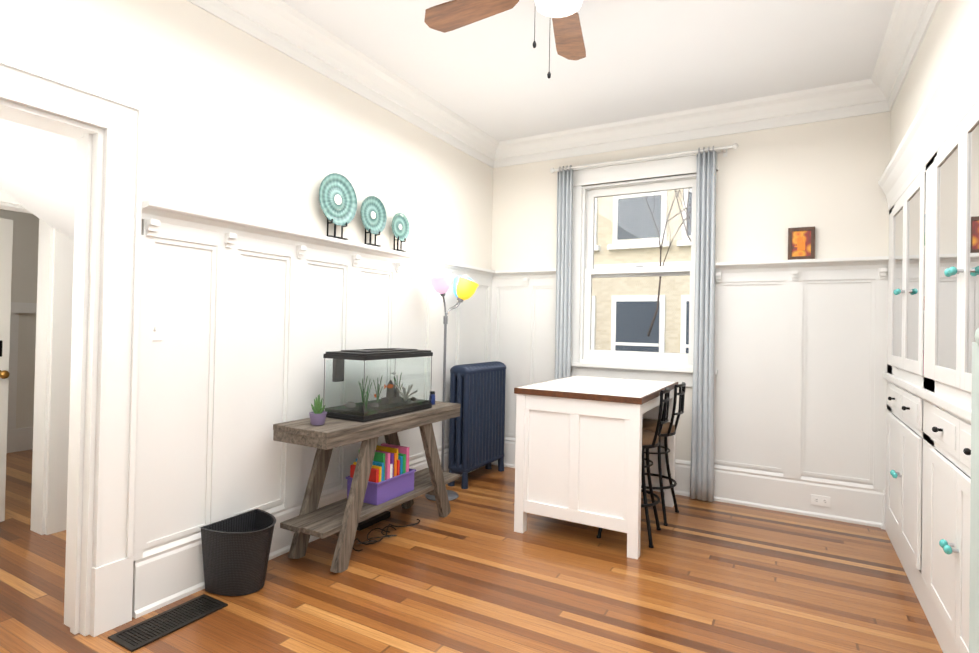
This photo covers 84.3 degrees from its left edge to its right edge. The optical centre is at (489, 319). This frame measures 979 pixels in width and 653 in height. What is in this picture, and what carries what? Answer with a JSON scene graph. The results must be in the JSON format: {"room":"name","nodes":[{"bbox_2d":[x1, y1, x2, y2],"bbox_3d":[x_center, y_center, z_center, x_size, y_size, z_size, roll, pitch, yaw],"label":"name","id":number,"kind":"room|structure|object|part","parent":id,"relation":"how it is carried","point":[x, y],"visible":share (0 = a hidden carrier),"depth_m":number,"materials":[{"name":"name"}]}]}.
{"room":"dining room","nodes":[
{"label":"dining room","id":0,"kind":"room"},
{"bbox_2d":[0,209,38,428],"bbox_3d":[-2.967,-0.228,2.880,0.180,3.030,4.250,1,-1,29],"label":"wall","id":1,"kind":"structure","parent":0,"point":[25,257],"depth_m":3.14,"materials":[{"name":"paint"}]},
{"bbox_2d":[0,218,12,521],"bbox_3d":[-3.184,0.313,3.008,0.200,1.918,0.920,1,-1,12],"label":"hall door","id":2,"kind":"structure","parent":1,"relation":"in","point":[6,234],"depth_m":3.43,"materials":[{"name":"white paint"}]},
{"bbox_2d":[0,190,73,534],"bbox_3d":[-3.526,0.224,3.183,3.900,2.110,3.950,1,-1,29],"label":"trim","id":3,"kind":"structure","parent":1,"relation":"attached to","point":[45,437],"depth_m":3.31,"materials":[{"name":"white wood"}]},
{"bbox_2d":[0,119,76,240],"bbox_3d":[-2.502,-1.151,2.266,1.240,1.484,2.224,1,-1,29],"label":"ceiling soffit","id":4,"kind":"structure","parent":0,"point":[38,173],"depth_m":2.75,"materials":[{"name":"paint"}]},
{"bbox_2d":[0,0,492,561],"bbox_3d":[-1.384,-0.198,2.853,0.150,3.030,5.750,1,-1,29],"label":"wall","id":5,"kind":"structure","parent":0,"point":[240,124],"depth_m":2.86,"materials":[{"name":"beige paint"}]},
{"bbox_2d":[0,57,144,636],"bbox_3d":[-1.915,0.174,1.905,0.218,2.245,1.178,1,-1,29],"label":"door frame","id":6,"kind":"structure","parent":5,"relation":"attached to","point":[98,597],"depth_m":2.27,"materials":[{"name":"white wood"}]},
{"bbox_2d":[152,315,162,340],"bbox_3d":[-1.513,0.035,2.450,0.016,0.116,0.070,1,-1,29],"label":"light switch","id":7,"kind":"object","parent":5,"relation":"attached to","point":[157,333],"visible":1,"depth_m":2.46,"materials":[{"name":"white plastic"}]},
{"bbox_2d":[132,448,485,618],"bbox_3d":[-0.782,1.204,3.776,0.034,0.270,3.200,1,-1,29],"label":"baseboard","id":8,"kind":"structure","parent":5,"relation":"attached to","point":[167,574],"depth_m":2.56,"materials":[{"name":"white wood"}]},
{"bbox_2d":[133,219,492,560],"bbox_3d":[-0.770,0.334,3.779,0.030,1.610,3.215,1,-1,29],"label":"wainscoting","id":9,"kind":"structure","parent":5,"relation":"attached to","point":[231,367],"depth_m":2.92,"materials":[{"name":"white wood"}]},
{"bbox_2d":[142,200,493,278],"bbox_3d":[-0.731,-0.418,3.770,0.090,0.145,3.220,1,-1,29],"label":"trim","id":10,"kind":"structure","parent":5,"relation":"attached to","point":[155,214],"depth_m":3.01,"materials":[{"name":"white wood"}]},
{"bbox_2d":[319,173,356,239],"bbox_3d":[-0.952,-0.707,3.367,0.070,0.400,0.320,1,-1,29],"label":"decorative plate","id":11,"kind":"object","parent":10,"relation":"on","point":[338,199],"visible":0.98,"depth_m":3.36,"materials":[{"name":"ceramic"}]},
{"bbox_2d":[361,196,386,246],"bbox_3d":[-0.794,-0.667,3.650,0.070,0.332,0.255,1,-1,29],"label":"decorative plate","id":12,"kind":"object","parent":10,"relation":"on","point":[373,215],"visible":1,"depth_m":3.65,"materials":[{"name":"ceramic"}]},
{"bbox_2d":[392,213,409,251],"bbox_3d":[-0.653,-0.633,3.903,0.070,0.275,0.200,1,-1,29],"label":"decorative plate","id":13,"kind":"object","parent":10,"relation":"on","point":[400,227],"visible":0.96,"depth_m":3.90,"materials":[{"name":"ceramic"}]},
{"bbox_2d":[186,0,501,167],"bbox_3d":[-1.236,-1.611,2.800,0.125,0.200,5.450,1,-1,29],"label":"crown molding","id":14,"kind":"structure","parent":5,"relation":"attached to","point":[286,29],"depth_m":3.41,"materials":[{"name":"white wood"}]},
{"bbox_2d":[0,449,942,652],"bbox_3d":[-1.567,1.365,2.922,7.900,0.100,5.750,1,-1,29],"label":"floor","id":15,"kind":"structure","parent":0,"point":[472,572],"depth_m":2.69,"materials":[{"name":"brown wood"}]},
{"bbox_2d":[108,594,227,651],"bbox_3d":[-1.385,1.308,2.355,0.180,0.008,0.415,1,-1,29],"label":"floor vent","id":16,"kind":"object","parent":15,"relation":"in","point":[135,637],"visible":1,"depth_m":2.33,"materials":[{"name":"brown metal"}]},
{"bbox_2d":[200,509,275,595],"bbox_3d":[-1.194,1.157,2.660,0.281,0.315,0.322,1,-1,29],"label":"basket","id":17,"kind":"object","parent":15,"relation":"on","point":[236,551],"visible":1,"depth_m":2.58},
{"bbox_2d":[273,401,460,572],"bbox_3d":[-0.668,0.964,3.403,0.406,0.775,1.369,1,-1,29],"label":"console table","id":18,"kind":"object","parent":15,"relation":"on","point":[341,519],"visible":0.79,"depth_m":3.03,"materials":[{"name":"brown wood"}]},
{"bbox_2d":[309,394,326,425],"bbox_3d":[-0.926,0.482,2.920,0.094,0.165,0.093,1,-1,29],"label":"plant pot","id":19,"kind":"object","parent":18,"relation":"on","point":[318,414],"visible":1,"depth_m":2.90,"materials":[{"name":"ceramic"}]},
{"bbox_2d":[323,348,432,421],"bbox_3d":[-0.677,0.377,3.373,0.318,0.394,0.658,1,-1,29],"label":"aquarium","id":20,"kind":"object","parent":18,"relation":"on","point":[392,403],"visible":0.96,"depth_m":3.24,"materials":[{"name":"clear glass"}]},
{"bbox_2d":[345,443,415,504],"bbox_3d":[-0.679,0.957,3.414,0.256,0.286,0.376,1,-1,29],"label":"storage bin","id":21,"kind":"object","parent":18,"relation":"on","point":[391,476],"visible":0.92,"depth_m":3.31,"materials":[{"name":"purple plastic"}]},
{"bbox_2d":[429,391,434,404],"bbox_3d":[-0.396,0.540,3.746,0.042,0.088,0.041,1,-1,29],"label":"bottle","id":22,"kind":"object","parent":18,"relation":"on","point":[432,397],"visible":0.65,"depth_m":3.73,"materials":[{"name":"blue plastic"}]},
{"bbox_2d":[353,511,419,550],"bbox_3d":[-0.713,1.318,3.406,0.318,0.034,0.593,1,-1,29],"label":"cables","id":23,"kind":"object","parent":15,"relation":"on","point":[366,523],"visible":0.88,"depth_m":3.47,"materials":[{"name":"black plastic"}]},
{"bbox_2d":[425,270,478,500],"bbox_3d":[-0.280,0.486,4.214,0.311,1.734,0.564,1,-1,29],"label":"floor lamp","id":24,"kind":"object","parent":15,"relation":"on","point":[464,287],"visible":0.88,"depth_m":4.14,"materials":[{"name":"grey metal"}]},
{"bbox_2d":[448,361,505,488],"bbox_3d":[-0.075,0.867,4.707,0.200,0.990,0.766,1,-1,29],"label":"radiator","id":25,"kind":"object","parent":15,"relation":"on","point":[476,427],"visible":1,"depth_m":4.49,"materials":[{"name":"dark blue painted metal"},{"name":"cast iron"}]},
{"bbox_2d":[514,375,677,559],"bbox_3d":[0.777,0.908,3.752,0.810,0.920,1.130,1,-1,29],"label":"kitchen island","id":26,"kind":"object","parent":15,"relation":"on","point":[578,454],"visible":0.9,"depth_m":3.29,"materials":[{"name":"white wood"}]},
{"bbox_2d":[596,387,670,547],"bbox_3d":[0.928,0.900,3.458,0.425,0.942,0.374,1,-1,25],"label":"bar stool","id":27,"kind":"object","parent":15,"relation":"on","point":[650,439],"visible":0.56,"depth_m":3.33,"materials":[{"name":"black metal"}]},
{"bbox_2d":[641,382,685,525],"bbox_3d":[1.159,0.908,3.829,0.425,0.942,0.374,1,-1,32],"label":"bar stool","id":28,"kind":"object","parent":15,"relation":"on","point":[668,429],"visible":0.6,"depth_m":3.71,"materials":[{"name":"black metal"}]},
{"bbox_2d":[882,180,885,378],"bbox_3d":[2.772,0.236,3.450,0.390,2.336,0.207,1,-1,29],"label":"tall cabinet","id":29,"kind":"object","parent":15,"relation":"on","point":[883,181],"depth_m":3.57,"materials":[{"name":"white wood"}]},
{"bbox_2d":[885,124,917,580],"bbox_3d":[2.492,0.226,2.951,0.390,2.336,0.937,1,-1,29],"label":"tall cabinet","id":30,"kind":"object","parent":15,"relation":"on","point":[902,178],"depth_m":3.07,"materials":[{"name":"white wood"}]},
{"bbox_2d":[910,112,925,606],"bbox_3d":[2.204,0.215,2.436,0.390,2.336,0.243,1,-1,29],"label":"tall cabinet","id":31,"kind":"object","parent":15,"relation":"on","point":[920,212],"depth_m":2.65,"materials":[{"name":"white wood"}]},
{"bbox_2d":[922,20,978,652],"bbox_3d":[1.917,0.204,1.922,0.390,2.336,0.937,1,-1,29],"label":"tall cabinet","id":32,"kind":"object","parent":15,"relation":"on","point":[928,182],"depth_m":2.13,"materials":[{"name":"white wood"}]},
{"label":"glass","id":33,"kind":"part","parent":32,"relation":"part of","materials":[{"name":"clear glass"}]},
{"bbox_2d":[969,327,978,652],"bbox_3d":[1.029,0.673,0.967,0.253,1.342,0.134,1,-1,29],"label":"refrigerator","id":34,"kind":"object","parent":15,"relation":"on","point":[974,587],"visible":1,"depth_m":1.06,"materials":[{"name":"silver metal"}]},
{"bbox_2d":[281,0,895,141],"bbox_3d":[-1.506,-1.765,2.955,7.900,0.100,5.750,1,-1,29],"label":"ceiling","id":35,"kind":"structure","parent":0,"point":[642,58],"depth_m":3.38,"materials":[{"name":"paint"}]},
{"bbox_2d":[424,0,585,78],"bbox_3d":[0.249,-1.367,2.310,1.293,0.639,1.344,1,-1,29],"label":"ceiling fan","id":36,"kind":"object","parent":35,"relation":"hanging from","point":[452,15],"visible":1,"depth_m":2.55,"materials":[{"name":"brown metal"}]},
{"bbox_2d":[491,111,890,460],"bbox_3d":[1.575,-0.124,4.405,3.500,3.030,0.150,1,-1,29],"label":"wall","id":37,"kind":"structure","parent":0,"point":[773,185],"depth_m":4.05,"materials":[{"name":"beige paint"}]},
{"bbox_2d":[493,278,555,437],"bbox_3d":[0.359,0.368,4.978,0.770,1.610,0.020,1,-1,29],"label":"wall panel","id":38,"kind":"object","parent":37,"relation":"attached to","point":[524,317],"depth_m":5.00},
{"bbox_2d":[494,268,555,285],"bbox_3d":[0.395,-0.384,4.933,0.680,0.145,0.090,1,-1,29],"label":"trim","id":39,"kind":"structure","parent":37,"relation":"attached to","point":[525,275],"depth_m":4.96,"materials":[{"name":"white wood"}]},
{"bbox_2d":[565,146,720,386],"bbox_3d":[1.262,-0.409,4.566,1.270,1.870,0.245,1,-1,29],"label":"window","id":40,"kind":"structure","parent":37,"relation":"in","point":[592,183],"depth_m":4.59,"materials":[{"name":"white wood"}]},
{"bbox_3d":[1.269,-0.406,4.579,0.840,1.375,0.040,1,-1,29],"label":"glass","id":41,"kind":"part","parent":40,"relation":"part of","materials":[{"name":"clear glass"}]},
{"bbox_2d":[550,143,738,501],"bbox_3d":[1.197,0.006,4.450,1.524,2.725,0.134,1,-1,29],"label":"curtains","id":42,"kind":"object","parent":37,"relation":"hanging from","point":[702,465],"visible":0.79,"depth_m":4.16,"materials":[{"name":"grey fabric"}]},
{"bbox_3d":[1.225,-1.316,4.467,1.524,0.080,0.126,1,-1,29],"label":"rod","id":43,"kind":"part","parent":42,"relation":"part of","materials":[{"name":"white metal"}]},
{"bbox_2d":[498,80,873,166],"bbox_3d":[1.370,-1.544,4.393,2.820,0.200,0.125,1,-1,29],"label":"crown molding","id":44,"kind":"structure","parent":37,"relation":"attached to","point":[844,100],"depth_m":4.25,"materials":[{"name":"white wood"}]},
{"bbox_2d":[491,437,885,529],"bbox_3d":[1.351,1.251,4.387,3.040,0.270,0.050,1,-1,29],"label":"baseboard","id":45,"kind":"structure","parent":37,"relation":"attached to","point":[855,503],"depth_m":3.93,"materials":[{"name":"white wood"}]},
{"bbox_2d":[714,268,887,489],"bbox_3d":[2.217,0.393,3.938,1.110,1.610,0.020,1,-1,29],"label":"wainscoting","id":46,"kind":"structure","parent":37,"relation":"attached to","point":[800,387],"depth_m":3.91,"materials":[{"name":"white wood"}]},
{"bbox_2d":[715,256,888,281],"bbox_3d":[2.215,-0.360,3.915,1.110,0.145,0.090,1,-1,29],"label":"trim","id":47,"kind":"structure","parent":37,"relation":"attached to","point":[879,262],"depth_m":3.89,"materials":[{"name":"white wood"}]},
{"bbox_2d":[788,226,814,259],"bbox_3d":[2.260,-0.553,3.920,0.170,0.235,0.020,1,-1,29],"label":"picture frame","id":48,"kind":"object","parent":47,"relation":"on","point":[801,242],"visible":0.85,"depth_m":3.92,"materials":[{"name":"brown wood"}]},
{"bbox_2d":[811,494,829,506],"bbox_3d":[2.344,1.280,3.828,0.116,0.070,0.010,1,-1,29],"label":"wall outlet","id":49,"kind":"object","parent":37,"relation":"attached to","point":[819,500],"visible":1,"depth_m":3.83,"materials":[{"name":"white plastic"}]},
{"bbox_2d":[890,0,978,159],"bbox_3d":[1.561,-0.158,1.205,0.400,3.030,5.450,1,-1,29],"label":"wall","id":50,"kind":"structure","parent":0,"point":[950,22],"depth_m":2.64,"materials":[{"name":"beige paint"}]},
{"bbox_2d":[866,0,940,113],"bbox_3d":[1.359,-1.576,1.348,0.125,0.200,5.450,1,-1,29],"label":"crown molding","id":51,"kind":"structure","parent":50,"relation":"attached to","point":[910,20],"depth_m":3.10,"materials":[{"name":"white wood"}]},
{"label":"outside","id":52,"kind":"structure","parent":0,"visible":0},
{"bbox_2d":[592,189,690,352],"bbox_3d":[3.227,-3.511,10.859,18.000,18.000,0.300,1,-1,29],"label":"facade","id":53,"kind":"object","parent":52,"point":[604,204],"depth_m":10.75,"materials":[{"name":"brick"}]},
{"bbox_2d":[591,188,691,352],"bbox_3d":[3.050,0.054,10.630,18.000,8.660,0.140,1,-1,29],"label":"windows","id":54,"kind":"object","parent":53,"relation":"attached to","point":[627,210],"depth_m":10.69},
{"bbox_2d":[645,188,691,335],"bbox_3d":[3.958,-2.010,8.103,3.756,8.979,3.618,1,-1,29],"label":"branches","id":55,"kind":"object","parent":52,"point":[687,218],"depth_m":8.12,"materials":[{"name":"brown plant"}]}
]}

